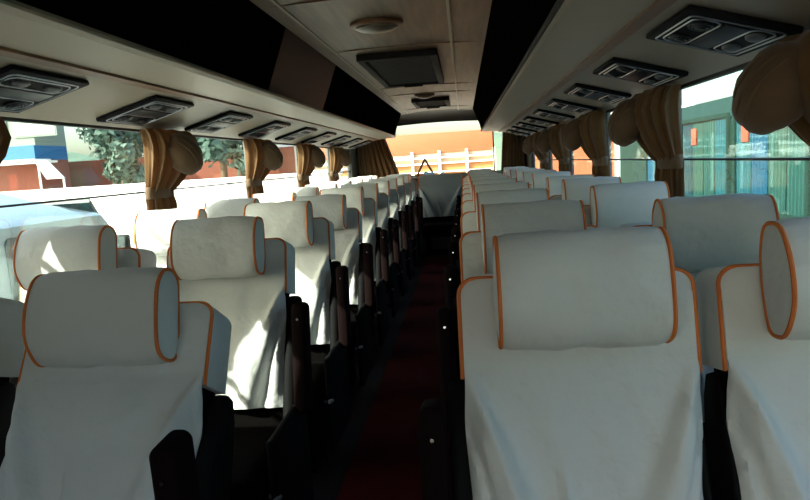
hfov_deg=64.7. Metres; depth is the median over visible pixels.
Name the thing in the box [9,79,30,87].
reading lamp
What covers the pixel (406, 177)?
seat
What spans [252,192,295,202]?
seat
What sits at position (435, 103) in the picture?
grille
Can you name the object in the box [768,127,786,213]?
window curtain
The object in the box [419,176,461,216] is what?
drape
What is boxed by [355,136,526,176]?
wall
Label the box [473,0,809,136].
luggage rack
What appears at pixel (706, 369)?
drape
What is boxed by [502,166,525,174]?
seat
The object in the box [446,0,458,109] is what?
trim
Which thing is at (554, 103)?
panel
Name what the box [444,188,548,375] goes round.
seat
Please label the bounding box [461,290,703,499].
drape
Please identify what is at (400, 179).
seat
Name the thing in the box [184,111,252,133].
panel
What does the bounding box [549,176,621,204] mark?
seat
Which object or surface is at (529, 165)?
wall
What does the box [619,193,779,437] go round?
seat
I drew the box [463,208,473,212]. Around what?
drape
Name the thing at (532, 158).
window
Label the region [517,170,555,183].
seat
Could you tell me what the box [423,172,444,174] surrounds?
folded cloth
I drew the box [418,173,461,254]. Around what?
seat
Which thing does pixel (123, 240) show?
mirror
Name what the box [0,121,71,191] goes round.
building
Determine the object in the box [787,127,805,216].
window curtain
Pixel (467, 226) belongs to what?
drape
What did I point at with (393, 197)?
drape
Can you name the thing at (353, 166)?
wall
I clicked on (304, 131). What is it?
panel
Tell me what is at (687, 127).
window curtain
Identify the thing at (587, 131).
curtain
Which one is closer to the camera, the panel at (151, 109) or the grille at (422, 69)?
the panel at (151, 109)
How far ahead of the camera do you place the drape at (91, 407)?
1.41 m
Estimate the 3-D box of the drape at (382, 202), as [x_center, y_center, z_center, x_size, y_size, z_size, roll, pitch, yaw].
[-0.366,-0.155,5.493,0.460,0.558,0.164,-3,8,6]
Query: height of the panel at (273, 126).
0.094 m
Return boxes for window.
[0,116,144,207]
[175,135,244,189]
[263,142,297,180]
[310,146,329,175]
[339,149,350,177]
[397,119,502,176]
[531,153,537,167]
[548,151,556,169]
[569,150,589,173]
[605,108,651,159]
[680,61,809,160]
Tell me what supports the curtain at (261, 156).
hanging from the luggage rack at (219, 57)
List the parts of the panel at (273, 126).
moulding, plate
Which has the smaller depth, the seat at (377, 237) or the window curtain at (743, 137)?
the seat at (377, 237)
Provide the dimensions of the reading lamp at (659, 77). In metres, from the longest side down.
0.084 x 0.048 x 0.014 m
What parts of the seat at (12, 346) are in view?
backrest, panel, seat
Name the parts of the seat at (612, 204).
seat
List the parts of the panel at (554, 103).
moulding, plate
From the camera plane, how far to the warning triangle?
9.68 m
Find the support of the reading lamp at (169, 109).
on the panel at (151, 109)
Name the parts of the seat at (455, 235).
armrest, seat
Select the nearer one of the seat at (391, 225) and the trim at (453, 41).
the trim at (453, 41)
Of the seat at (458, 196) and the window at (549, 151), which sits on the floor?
the seat at (458, 196)
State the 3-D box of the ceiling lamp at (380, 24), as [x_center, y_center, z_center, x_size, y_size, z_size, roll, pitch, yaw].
[-0.148,-1.164,3.348,0.280,0.050,0.224,-3,8,6]
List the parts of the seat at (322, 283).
seat frame, backrest, seat, recline lever, panel, armrest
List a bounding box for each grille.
[369,57,436,84]
[418,101,445,106]
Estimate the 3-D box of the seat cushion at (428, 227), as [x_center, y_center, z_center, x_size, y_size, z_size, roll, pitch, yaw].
[0.529,-0.318,9.073,0.585,0.125,0.460,-3,8,6]
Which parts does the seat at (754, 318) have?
backrest, panel, seat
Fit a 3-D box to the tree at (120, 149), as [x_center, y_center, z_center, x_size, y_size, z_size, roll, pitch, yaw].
[-11.204,-2.933,25.587,2.213,5.091,2.421,-3,8,6]
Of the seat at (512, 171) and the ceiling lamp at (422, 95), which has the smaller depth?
the ceiling lamp at (422, 95)
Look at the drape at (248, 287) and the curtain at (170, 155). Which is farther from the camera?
the curtain at (170, 155)
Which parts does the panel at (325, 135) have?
moulding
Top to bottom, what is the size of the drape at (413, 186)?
0.558 m
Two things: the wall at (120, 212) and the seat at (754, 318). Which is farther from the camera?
the wall at (120, 212)
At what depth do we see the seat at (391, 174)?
9.28 m
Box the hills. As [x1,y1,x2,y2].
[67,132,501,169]
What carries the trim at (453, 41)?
attached to the ceiling
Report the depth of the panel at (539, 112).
5.04 m
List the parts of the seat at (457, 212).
armrest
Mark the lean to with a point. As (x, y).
(49, 171)
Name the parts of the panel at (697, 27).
plate, moulding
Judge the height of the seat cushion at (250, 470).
0.125 m
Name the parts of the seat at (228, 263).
seat, backrest, seat frame, recline lever, panel, armrest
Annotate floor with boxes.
[312,249,448,499]
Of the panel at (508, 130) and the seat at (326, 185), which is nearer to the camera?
the seat at (326, 185)
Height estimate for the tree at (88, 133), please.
7.273 m
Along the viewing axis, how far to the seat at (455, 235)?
4.43 m
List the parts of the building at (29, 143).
pane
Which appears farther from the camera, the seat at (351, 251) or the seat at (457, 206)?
the seat at (457, 206)
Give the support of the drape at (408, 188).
hanging from the seat at (400, 179)
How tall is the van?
2.438 m
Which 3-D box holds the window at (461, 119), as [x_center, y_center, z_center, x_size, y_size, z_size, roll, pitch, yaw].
[0.534,-1.554,9.767,2.125,0.830,0.051,-3,8,6]
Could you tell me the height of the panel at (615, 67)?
0.094 m
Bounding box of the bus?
[614,96,809,218]
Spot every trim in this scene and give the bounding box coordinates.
[269,0,331,7]
[270,0,407,113]
[329,41,478,53]
[388,90,472,96]
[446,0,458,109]
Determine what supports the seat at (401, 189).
on the floor
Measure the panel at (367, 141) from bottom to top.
0.094 m
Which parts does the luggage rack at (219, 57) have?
rack door, rack door, rack door, rack door, rack door, rack door, rack door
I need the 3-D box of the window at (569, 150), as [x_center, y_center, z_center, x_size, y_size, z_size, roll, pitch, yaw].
[1.475,-0.673,5.271,0.030,0.800,1.450,-3,8,6]
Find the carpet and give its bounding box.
[336,255,456,499]
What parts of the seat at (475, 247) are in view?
armrest, panel, seat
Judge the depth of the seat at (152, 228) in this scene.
2.99 m
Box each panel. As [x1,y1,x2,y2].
[0,64,88,112]
[96,95,193,125]
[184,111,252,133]
[238,120,290,137]
[275,127,316,141]
[301,132,336,143]
[321,135,350,145]
[336,138,362,146]
[349,140,372,148]
[506,129,529,135]
[510,126,537,133]
[516,122,546,129]
[523,116,558,125]
[532,109,574,120]
[545,98,597,113]
[563,83,631,103]
[593,57,688,86]
[646,5,803,56]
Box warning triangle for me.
[416,157,433,176]
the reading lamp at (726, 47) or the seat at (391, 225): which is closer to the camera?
the reading lamp at (726, 47)
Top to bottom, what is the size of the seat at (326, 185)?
1.191 m
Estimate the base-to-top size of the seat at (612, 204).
1.192 m
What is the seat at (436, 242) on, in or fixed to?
on the floor
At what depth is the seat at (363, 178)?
8.60 m
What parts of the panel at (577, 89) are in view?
moulding, plate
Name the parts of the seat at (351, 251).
seat frame, seat, backrest, panel, armrest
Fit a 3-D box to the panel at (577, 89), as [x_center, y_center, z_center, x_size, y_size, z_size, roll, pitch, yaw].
[1.042,-0.854,3.496,0.287,0.094,0.390,-3,8,6]
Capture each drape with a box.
[0,319,209,499]
[21,260,137,350]
[135,247,166,267]
[168,250,285,408]
[290,226,330,344]
[331,214,358,303]
[362,204,375,280]
[375,197,387,232]
[388,193,398,220]
[398,189,404,210]
[405,186,410,205]
[411,184,415,200]
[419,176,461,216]
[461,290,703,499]
[462,221,476,233]
[462,245,492,279]
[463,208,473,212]
[585,215,591,224]
[690,272,713,422]
[721,288,809,499]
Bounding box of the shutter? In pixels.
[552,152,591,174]
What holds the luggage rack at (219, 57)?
attached to the wall at (353, 166)
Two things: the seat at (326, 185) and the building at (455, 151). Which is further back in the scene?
the building at (455, 151)
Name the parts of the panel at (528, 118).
moulding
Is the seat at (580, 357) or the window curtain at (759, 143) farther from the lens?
the window curtain at (759, 143)
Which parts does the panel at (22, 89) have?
plate, moulding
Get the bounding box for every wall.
[0,170,342,246]
[9,143,357,386]
[69,147,295,186]
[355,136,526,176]
[527,90,681,176]
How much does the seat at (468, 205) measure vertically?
1.191 m
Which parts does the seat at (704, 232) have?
seat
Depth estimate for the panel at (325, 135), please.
6.32 m
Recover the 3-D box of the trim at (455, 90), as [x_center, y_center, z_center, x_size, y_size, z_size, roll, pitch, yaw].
[0.240,-1.680,6.844,1.040,0.022,0.008,-3,8,6]
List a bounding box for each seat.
[0,267,234,499]
[0,297,24,466]
[13,225,156,350]
[133,208,206,267]
[167,216,314,499]
[204,198,259,217]
[243,201,351,473]
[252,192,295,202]
[281,187,319,196]
[294,194,374,398]
[305,183,337,190]
[320,187,389,351]
[323,181,351,187]
[337,179,362,183]
[341,183,400,329]
[349,177,371,181]
[356,176,377,178]
[357,180,408,306]
[369,178,414,289]
[378,176,419,275]
[386,174,423,264]
[391,174,417,196]
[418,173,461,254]
[418,226,711,499]
[436,200,597,431]
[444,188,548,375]
[448,182,528,287]
[451,178,516,259]
[453,175,508,232]
[454,173,501,224]
[455,172,497,210]
[456,170,493,207]
[457,169,488,201]
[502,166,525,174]
[505,167,528,176]
[509,168,536,177]
[515,169,544,180]
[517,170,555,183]
[529,171,571,188]
[546,174,594,197]
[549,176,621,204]
[584,181,669,226]
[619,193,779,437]
[695,217,809,499]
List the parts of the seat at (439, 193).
seat frame, backrest, seat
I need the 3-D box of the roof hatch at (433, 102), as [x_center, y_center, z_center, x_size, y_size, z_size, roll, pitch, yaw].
[0.329,-1.786,7.805,0.440,0.068,0.850,-3,8,6]
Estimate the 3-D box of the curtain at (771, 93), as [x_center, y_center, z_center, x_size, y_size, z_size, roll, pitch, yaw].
[0.964,-0.288,1.536,0.277,0.478,0.495,-3,8,6]
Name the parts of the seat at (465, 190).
armrest, seat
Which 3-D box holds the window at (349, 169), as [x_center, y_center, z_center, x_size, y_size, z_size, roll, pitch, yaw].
[-0.868,-1.001,8.831,0.030,0.800,1.260,-3,8,6]
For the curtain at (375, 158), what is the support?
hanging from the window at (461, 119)
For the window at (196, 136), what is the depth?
4.30 m
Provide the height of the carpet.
0.008 m
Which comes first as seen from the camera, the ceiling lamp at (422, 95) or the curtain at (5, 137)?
the curtain at (5, 137)
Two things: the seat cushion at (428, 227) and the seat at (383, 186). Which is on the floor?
the seat at (383, 186)
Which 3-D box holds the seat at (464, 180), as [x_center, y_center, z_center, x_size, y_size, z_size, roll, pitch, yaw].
[0.894,-0.340,7.609,0.543,1.192,0.645,-3,8,6]
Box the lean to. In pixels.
[34,160,65,188]
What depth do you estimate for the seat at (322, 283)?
3.03 m
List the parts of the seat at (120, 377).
armrest, seat, backrest, panel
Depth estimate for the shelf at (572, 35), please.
2.33 m
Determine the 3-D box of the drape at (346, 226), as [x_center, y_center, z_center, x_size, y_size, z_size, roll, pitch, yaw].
[-0.507,0.070,3.943,0.460,0.539,0.238,-3,8,6]
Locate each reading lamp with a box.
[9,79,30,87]
[43,85,61,92]
[149,104,161,109]
[166,107,177,111]
[644,80,655,84]
[655,75,667,79]
[722,44,740,51]
[745,33,765,42]
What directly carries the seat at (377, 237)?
on the floor
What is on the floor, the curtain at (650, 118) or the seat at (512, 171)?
the seat at (512, 171)
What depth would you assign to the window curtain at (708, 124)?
7.59 m
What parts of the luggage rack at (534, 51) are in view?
rack door, rack door, rack door, rack door, rack door, rack door, edge rail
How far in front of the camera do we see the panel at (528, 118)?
5.86 m
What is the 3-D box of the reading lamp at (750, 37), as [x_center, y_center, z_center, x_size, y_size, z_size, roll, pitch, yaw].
[0.956,-0.578,1.748,0.048,0.014,0.084,13,9,3]
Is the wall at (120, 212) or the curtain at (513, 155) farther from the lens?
the wall at (120, 212)
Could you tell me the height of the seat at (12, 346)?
1.175 m
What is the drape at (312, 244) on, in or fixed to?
hanging from the seat at (322, 283)
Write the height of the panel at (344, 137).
0.094 m
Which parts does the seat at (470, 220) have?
armrest, panel, seat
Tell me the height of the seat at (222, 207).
1.192 m
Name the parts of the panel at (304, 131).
moulding, plate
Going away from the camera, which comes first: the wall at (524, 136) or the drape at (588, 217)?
the drape at (588, 217)
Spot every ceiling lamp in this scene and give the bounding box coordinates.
[350,17,402,33]
[414,93,434,98]
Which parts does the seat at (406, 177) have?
armrest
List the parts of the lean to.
post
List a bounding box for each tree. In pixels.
[74,128,143,159]
[92,129,144,184]
[196,138,245,177]
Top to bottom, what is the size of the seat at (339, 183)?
1.192 m
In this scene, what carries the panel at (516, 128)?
attached to the luggage rack at (534, 51)
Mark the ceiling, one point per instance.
(424, 21)
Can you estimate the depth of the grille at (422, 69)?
4.92 m
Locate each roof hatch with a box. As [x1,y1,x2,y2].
[356,48,443,87]
[411,96,450,108]
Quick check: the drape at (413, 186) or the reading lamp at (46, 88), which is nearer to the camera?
the reading lamp at (46, 88)
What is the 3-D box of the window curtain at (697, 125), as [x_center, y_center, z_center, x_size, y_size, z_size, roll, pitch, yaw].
[3.640,-1.104,7.955,0.008,0.960,0.362,-3,8,6]
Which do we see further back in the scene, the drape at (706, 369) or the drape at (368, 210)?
the drape at (368, 210)
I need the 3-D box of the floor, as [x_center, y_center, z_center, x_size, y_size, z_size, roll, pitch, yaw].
[0.106,0.815,4.186,2.600,0.080,11.850,-3,8,6]
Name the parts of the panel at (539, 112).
moulding, plate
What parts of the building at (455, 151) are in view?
rail, panel, rail, post, rail, post, post, post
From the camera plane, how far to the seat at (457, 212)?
6.04 m
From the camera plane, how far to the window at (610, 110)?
4.29 m
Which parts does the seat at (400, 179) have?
panel, armrest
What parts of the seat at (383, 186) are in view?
seat, panel, armrest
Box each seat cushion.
[230,432,273,499]
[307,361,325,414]
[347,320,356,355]
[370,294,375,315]
[421,222,452,233]
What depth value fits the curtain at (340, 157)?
7.84 m
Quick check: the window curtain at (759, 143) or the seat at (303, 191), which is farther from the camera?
the window curtain at (759, 143)
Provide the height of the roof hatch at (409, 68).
0.068 m
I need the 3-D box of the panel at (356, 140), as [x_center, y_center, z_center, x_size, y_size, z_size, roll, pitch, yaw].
[-0.702,-1.371,8.175,0.287,0.094,0.390,-3,8,6]
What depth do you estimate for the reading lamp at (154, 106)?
2.83 m
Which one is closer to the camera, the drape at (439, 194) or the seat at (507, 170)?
the seat at (507, 170)
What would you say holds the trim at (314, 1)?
attached to the ceiling
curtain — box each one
[0,118,11,163]
[139,128,202,210]
[243,139,282,197]
[296,144,325,187]
[329,147,351,181]
[357,139,398,177]
[501,132,524,169]
[522,131,548,169]
[536,124,570,171]
[561,110,608,176]
[607,84,684,197]
[648,156,653,180]
[683,123,692,196]
[693,121,702,196]
[703,119,714,195]
[715,117,725,194]
[731,29,809,146]
[736,122,750,192]
[751,133,767,194]
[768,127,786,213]
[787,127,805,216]
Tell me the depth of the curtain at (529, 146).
7.23 m
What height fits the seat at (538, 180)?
1.191 m
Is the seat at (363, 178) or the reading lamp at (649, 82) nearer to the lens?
the reading lamp at (649, 82)
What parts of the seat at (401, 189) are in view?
seat, panel, armrest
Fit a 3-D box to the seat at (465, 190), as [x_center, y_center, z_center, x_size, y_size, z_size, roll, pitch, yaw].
[0.672,0.001,5.183,0.543,1.191,0.645,-3,8,6]
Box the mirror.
[117,234,130,247]
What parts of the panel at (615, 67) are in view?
plate, moulding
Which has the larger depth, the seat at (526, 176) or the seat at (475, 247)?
the seat at (526, 176)
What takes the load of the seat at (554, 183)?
on the floor
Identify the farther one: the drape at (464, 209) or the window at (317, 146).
the window at (317, 146)
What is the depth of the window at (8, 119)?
2.69 m
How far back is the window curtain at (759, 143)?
6.30 m
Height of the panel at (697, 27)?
0.094 m
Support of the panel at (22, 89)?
attached to the luggage rack at (219, 57)
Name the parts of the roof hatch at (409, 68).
handle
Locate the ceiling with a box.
[250,0,491,123]
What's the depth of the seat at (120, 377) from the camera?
1.41 m
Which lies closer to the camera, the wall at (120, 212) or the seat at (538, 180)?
the seat at (538, 180)
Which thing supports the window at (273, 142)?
in the wall at (353, 166)
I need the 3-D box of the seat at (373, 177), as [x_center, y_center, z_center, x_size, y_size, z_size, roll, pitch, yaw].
[-0.527,-0.471,9.259,0.461,1.193,0.599,-3,8,6]
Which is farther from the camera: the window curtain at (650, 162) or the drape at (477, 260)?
the window curtain at (650, 162)
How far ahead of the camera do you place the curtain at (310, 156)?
6.32 m
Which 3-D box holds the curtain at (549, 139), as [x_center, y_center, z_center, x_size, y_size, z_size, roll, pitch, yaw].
[1.362,-0.902,5.905,0.277,0.478,0.495,-3,8,6]
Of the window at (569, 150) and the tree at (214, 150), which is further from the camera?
the tree at (214, 150)
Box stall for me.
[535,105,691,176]
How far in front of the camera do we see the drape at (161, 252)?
3.01 m
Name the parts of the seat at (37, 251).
seat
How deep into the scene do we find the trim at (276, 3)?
3.70 m
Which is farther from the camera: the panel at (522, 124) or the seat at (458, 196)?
the seat at (458, 196)
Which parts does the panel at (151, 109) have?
moulding, plate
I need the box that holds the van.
[0,193,130,300]
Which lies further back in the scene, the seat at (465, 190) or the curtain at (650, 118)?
the seat at (465, 190)
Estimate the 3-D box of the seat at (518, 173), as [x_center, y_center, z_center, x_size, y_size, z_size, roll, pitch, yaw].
[1.356,-0.254,6.748,0.461,1.191,0.645,-3,8,6]
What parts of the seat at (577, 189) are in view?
seat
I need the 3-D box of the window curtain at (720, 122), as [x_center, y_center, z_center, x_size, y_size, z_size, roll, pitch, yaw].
[3.575,-1.004,7.240,0.008,0.960,0.362,-3,8,6]
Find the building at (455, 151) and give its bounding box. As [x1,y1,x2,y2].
[313,130,495,179]
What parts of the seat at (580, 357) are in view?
armrest, panel, seat, panel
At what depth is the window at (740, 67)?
2.32 m
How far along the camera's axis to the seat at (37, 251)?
2.18 m
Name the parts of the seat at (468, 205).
armrest, panel, seat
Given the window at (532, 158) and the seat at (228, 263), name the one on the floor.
the seat at (228, 263)
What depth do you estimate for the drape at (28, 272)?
2.18 m
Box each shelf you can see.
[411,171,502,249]
[482,0,654,131]
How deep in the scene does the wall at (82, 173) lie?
28.91 m
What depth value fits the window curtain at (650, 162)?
9.97 m
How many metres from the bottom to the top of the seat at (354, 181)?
1.191 m
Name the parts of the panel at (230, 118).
moulding, plate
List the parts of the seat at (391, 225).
seat, panel, armrest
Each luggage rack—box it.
[0,0,400,148]
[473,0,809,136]
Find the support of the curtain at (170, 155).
hanging from the luggage rack at (219, 57)
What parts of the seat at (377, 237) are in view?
seat, seat frame, panel, armrest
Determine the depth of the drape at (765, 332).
1.19 m
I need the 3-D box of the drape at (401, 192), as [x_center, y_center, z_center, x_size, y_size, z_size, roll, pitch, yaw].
[-0.220,-0.380,7.095,0.460,0.558,0.164,-3,8,6]

